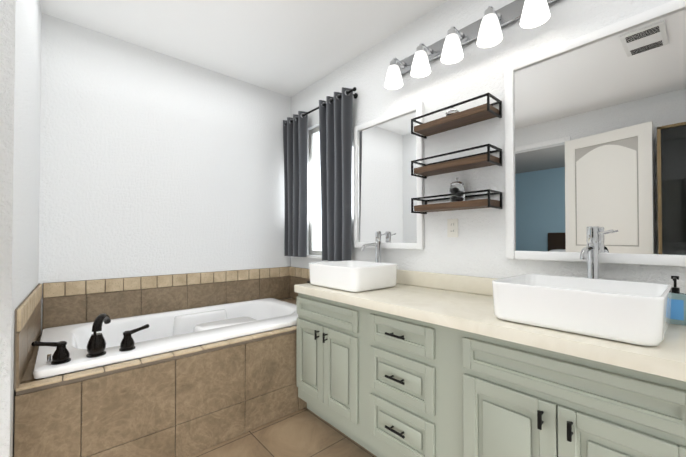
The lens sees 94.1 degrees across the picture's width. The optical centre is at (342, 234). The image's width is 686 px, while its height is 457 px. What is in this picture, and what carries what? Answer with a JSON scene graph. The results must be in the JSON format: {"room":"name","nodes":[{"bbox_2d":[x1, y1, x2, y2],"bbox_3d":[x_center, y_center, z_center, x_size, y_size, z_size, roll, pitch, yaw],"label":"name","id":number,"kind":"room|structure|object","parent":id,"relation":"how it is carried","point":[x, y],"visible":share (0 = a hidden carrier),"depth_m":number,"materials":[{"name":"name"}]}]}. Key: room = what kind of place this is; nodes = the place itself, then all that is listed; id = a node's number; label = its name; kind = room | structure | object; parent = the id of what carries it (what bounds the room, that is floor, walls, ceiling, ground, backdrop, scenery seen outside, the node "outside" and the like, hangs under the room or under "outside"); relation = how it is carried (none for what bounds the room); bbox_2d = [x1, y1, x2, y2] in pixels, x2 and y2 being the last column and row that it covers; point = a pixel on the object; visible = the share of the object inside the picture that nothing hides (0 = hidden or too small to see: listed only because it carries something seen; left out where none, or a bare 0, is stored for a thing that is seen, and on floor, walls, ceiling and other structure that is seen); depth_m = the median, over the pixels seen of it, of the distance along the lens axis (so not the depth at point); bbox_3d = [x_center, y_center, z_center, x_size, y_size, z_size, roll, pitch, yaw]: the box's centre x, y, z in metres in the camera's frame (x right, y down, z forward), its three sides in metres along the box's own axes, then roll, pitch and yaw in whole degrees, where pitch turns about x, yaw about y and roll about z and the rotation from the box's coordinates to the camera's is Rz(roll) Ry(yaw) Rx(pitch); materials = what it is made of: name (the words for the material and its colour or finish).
{"room":"bathroom","nodes":[
{"label":"bathroom","id":0,"kind":"room"},
{"bbox_2d":[0,0,41,456],"bbox_3d":[-1.731,-0.128,1.677,0.120,2.750,1.100,1,-1,-40],"label":"wall","id":1,"kind":"structure","parent":0,"point":[20,64],"depth_m":1.35,"materials":[{"name":"white paint"}]},
{"bbox_2d":[38,13,290,378],"bbox_3d":[-1.710,-0.117,2.504,3.190,2.750,0.120,1,-1,-41],"label":"wall","id":2,"kind":"structure","parent":0,"point":[153,163],"depth_m":2.56,"materials":[{"name":"white paint"}]},
{"bbox_2d":[40,0,447,96],"bbox_3d":[-0.417,-1.552,1.051,3.190,0.080,4.040,1,-1,-41],"label":"ceiling","id":3,"kind":"structure","parent":0,"point":[289,48],"depth_m":2.32,"materials":[{"name":"white paint"}]},
{"bbox_2d":[189,407,376,456],"bbox_3d":[-0.417,1.268,1.013,3.190,0.060,4.040,1,-1,-41],"label":"floor","id":4,"kind":"structure","parent":0,"point":[305,432],"depth_m":1.92,"materials":[{"name":"brown tile"}]},
{"bbox_2d":[14,266,309,456],"bbox_3d":[-0.971,0.793,2.377,1.987,0.925,1.024,1,-1,-41],"label":"tub surround","id":5,"kind":"object","parent":4,"relation":"on","point":[188,402],"visible":0.75,"depth_m":1.84,"materials":[{"name":"brown tile"}]},
{"bbox_2d":[33,298,297,378],"bbox_3d":[-1.056,0.876,2.332,1.698,0.498,0.934,1,-1,-41],"label":"bathtub","id":6,"kind":"object","parent":5,"relation":"in","point":[170,331],"visible":0.46,"depth_m":2.21,"materials":[{"name":"white ceramic"}]},
{"bbox_2d":[31,313,148,364],"bbox_3d":[-1.294,0.520,1.670,0.477,0.196,0.174,1,-1,-41],"label":"tub faucet","id":7,"kind":"object","parent":6,"relation":"on","point":[96,345],"visible":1,"depth_m":1.61,"materials":[{"name":"black metal"}]},
{"bbox_2d":[294,289,685,456],"bbox_3d":[0.568,0.822,1.650,0.630,0.848,2.090,1,-1,-41],"label":"bathroom vanity","id":8,"kind":"object","parent":4,"relation":"on","point":[418,364],"depth_m":1.30,"materials":[{"name":"grey paint"}]},
{"bbox_2d":[294,283,685,376],"bbox_3d":[0.574,0.372,1.663,0.612,0.052,2.092,1,-1,-41],"label":"countertop","id":9,"kind":"structure","parent":8,"relation":"on","point":[468,310],"depth_m":1.24,"materials":[{"name":"beige stone"}]},
{"bbox_2d":[309,260,396,291],"bbox_3d":[0.063,0.277,2.193,0.420,0.152,0.500,1,-1,-41],"label":"sink","id":10,"kind":"object","parent":9,"relation":"in","point":[354,276],"visible":1,"depth_m":2.03,"materials":[{"name":"white ceramic"}]},
{"bbox_2d":[361,231,385,262],"bbox_3d":[0.221,0.166,2.311,0.205,0.376,0.099,1,-1,-41],"label":"faucet","id":11,"kind":"object","parent":9,"relation":"on","point":[377,243],"visible":0.79,"depth_m":2.36,"materials":[{"name":"silver metal"}]},
{"bbox_2d":[492,274,671,345],"bbox_3d":[0.904,0.264,1.235,0.420,0.152,0.500,1,-1,-41],"label":"sink","id":12,"kind":"object","parent":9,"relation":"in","point":[636,313],"visible":1,"depth_m":1.09,"materials":[{"name":"white ceramic"}]},
{"bbox_2d":[580,227,612,278],"bbox_3d":[1.065,0.153,1.349,0.205,0.376,0.099,1,-1,-41],"label":"faucet","id":13,"kind":"object","parent":9,"relation":"on","point":[589,253],"visible":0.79,"depth_m":1.40,"materials":[{"name":"silver metal"}]},
{"bbox_2d":[670,276,685,325],"bbox_3d":[1.255,0.249,1.206,0.056,0.181,0.060,1,-1,-41],"label":"soap bottle","id":14,"kind":"object","parent":9,"relation":"on","point":[678,308],"visible":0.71,"depth_m":1.19,"materials":[{"name":"blue plastic"}]},
{"bbox_2d":[291,0,685,299],"bbox_3d":[0.776,-0.124,2.000,0.120,2.750,3.920,1,-1,-41],"label":"wall","id":15,"kind":"structure","parent":0,"point":[476,247],"depth_m":1.95,"materials":[{"name":"white paint"}]},
{"bbox_2d":[300,255,321,258],"bbox_3d":[-0.166,0.217,2.984,0.080,0.030,0.730,1,-1,-41],"label":"window sill","id":16,"kind":"structure","parent":15,"relation":"attached to","point":[315,256],"depth_m":3.06,"materials":[{"name":"white paint"}]},
{"bbox_2d":[309,127,321,254],"bbox_3d":[-0.117,-0.430,3.036,0.050,1.270,0.650,1,-1,-41],"label":"window","id":17,"kind":"structure","parent":15,"relation":"in","point":[315,233],"depth_m":3.22,"materials":[{"name":"white glass"}]},
{"bbox_2d":[285,87,357,124],"bbox_3d":[-0.230,-1.156,2.983,0.109,0.044,1.097,1,-1,-41],"label":"curtain rod","id":18,"kind":"object","parent":15,"relation":"attached to","point":[355,95],"visible":0.67,"depth_m":2.69,"materials":[{"name":"black metal"}]},
{"bbox_2d":[283,111,307,256],"bbox_3d":[-0.486,-0.485,3.208,0.085,1.415,0.355,1,-1,-41],"label":"curtain","id":19,"kind":"object","parent":18,"relation":"hanging from","point":[295,131],"visible":0.98,"depth_m":3.17,"materials":[{"name":"grey fabric"}]},
{"bbox_2d":[319,87,352,260],"bbox_3d":[-0.065,-0.484,2.729,0.084,1.430,0.360,1,-1,-41],"label":"curtain","id":20,"kind":"object","parent":18,"relation":"hanging from","point":[335,123],"visible":0.94,"depth_m":2.69,"materials":[{"name":"grey fabric"}]},
{"bbox_2d":[354,102,423,249],"bbox_3d":[0.319,-0.394,2.407,0.029,1.000,0.670,1,-1,-41],"label":"mirror","id":21,"kind":"object","parent":15,"relation":"attached to","point":[388,148],"visible":0.98,"depth_m":2.37,"materials":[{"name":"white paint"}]},
{"bbox_2d":[396,269,496,296],"bbox_3d":[0.797,0.299,1.859,0.021,0.100,2.092,1,-1,-41],"label":"backsplash","id":22,"kind":"structure","parent":15,"relation":"attached to","point":[460,283],"depth_m":2.00,"materials":[{"name":"beige stone"}]},
{"bbox_2d":[447,219,457,236],"bbox_3d":[0.686,-0.039,1.999,0.010,0.116,0.072,1,-1,-41],"label":"electrical outlet plate","id":23,"kind":"object","parent":15,"relation":"attached to","point":[452,227],"visible":1,"depth_m":2.00,"materials":[{"name":"white plastic"}]},
{"bbox_2d":[411,189,501,213],"bbox_3d":[0.662,-0.186,1.913,0.160,0.094,0.500,1,-1,-41],"label":"shelf","id":24,"kind":"object","parent":15,"relation":"attached to","point":[464,205],"visible":0.98,"depth_m":1.85,"materials":[{"name":"brown wood"}]},
{"bbox_2d":[450,177,464,201],"bbox_3d":[0.677,-0.264,1.894,0.086,0.152,0.085,1,-1,-41],"label":"jar","id":25,"kind":"object","parent":24,"relation":"on","point":[457,186],"visible":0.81,"depth_m":1.86,"materials":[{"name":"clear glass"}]},
{"bbox_2d":[411,144,501,178],"bbox_3d":[0.662,-0.426,1.917,0.160,0.094,0.500,1,-1,-41],"label":"shelf","id":26,"kind":"object","parent":15,"relation":"attached to","point":[474,161],"visible":1,"depth_m":1.86,"materials":[{"name":"brown wood"}]},
{"bbox_2d":[411,93,501,138],"bbox_3d":[0.662,-0.696,1.920,0.160,0.094,0.500,1,-1,-41],"label":"shelf","id":27,"kind":"object","parent":15,"relation":"attached to","point":[486,111],"visible":1,"depth_m":1.85,"materials":[{"name":"brown wood"}]},
{"bbox_2d":[445,107,458,115],"bbox_3d":[0.657,-0.736,1.923,0.078,0.076,0.078,1,-1,-41],"label":"jar","id":28,"kind":"object","parent":27,"relation":"on","point":[450,111],"visible":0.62,"depth_m":1.89,"materials":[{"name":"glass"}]},
{"bbox_2d":[385,0,558,88],"bbox_3d":[0.665,-1.143,1.895,0.196,0.221,1.070,1,-1,-41],"label":"sconce","id":29,"kind":"object","parent":15,"relation":"attached to","point":[485,31],"visible":1,"depth_m":1.83,"materials":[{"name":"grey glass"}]},
{"bbox_2d":[505,0,685,266],"bbox_3d":[1.141,-0.399,1.471,0.029,1.055,0.749,1,-1,-41],"label":"mirror","id":30,"kind":"object","parent":15,"relation":"attached to","point":[595,128],"visible":0.96,"depth_m":1.43,"materials":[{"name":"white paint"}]}
]}

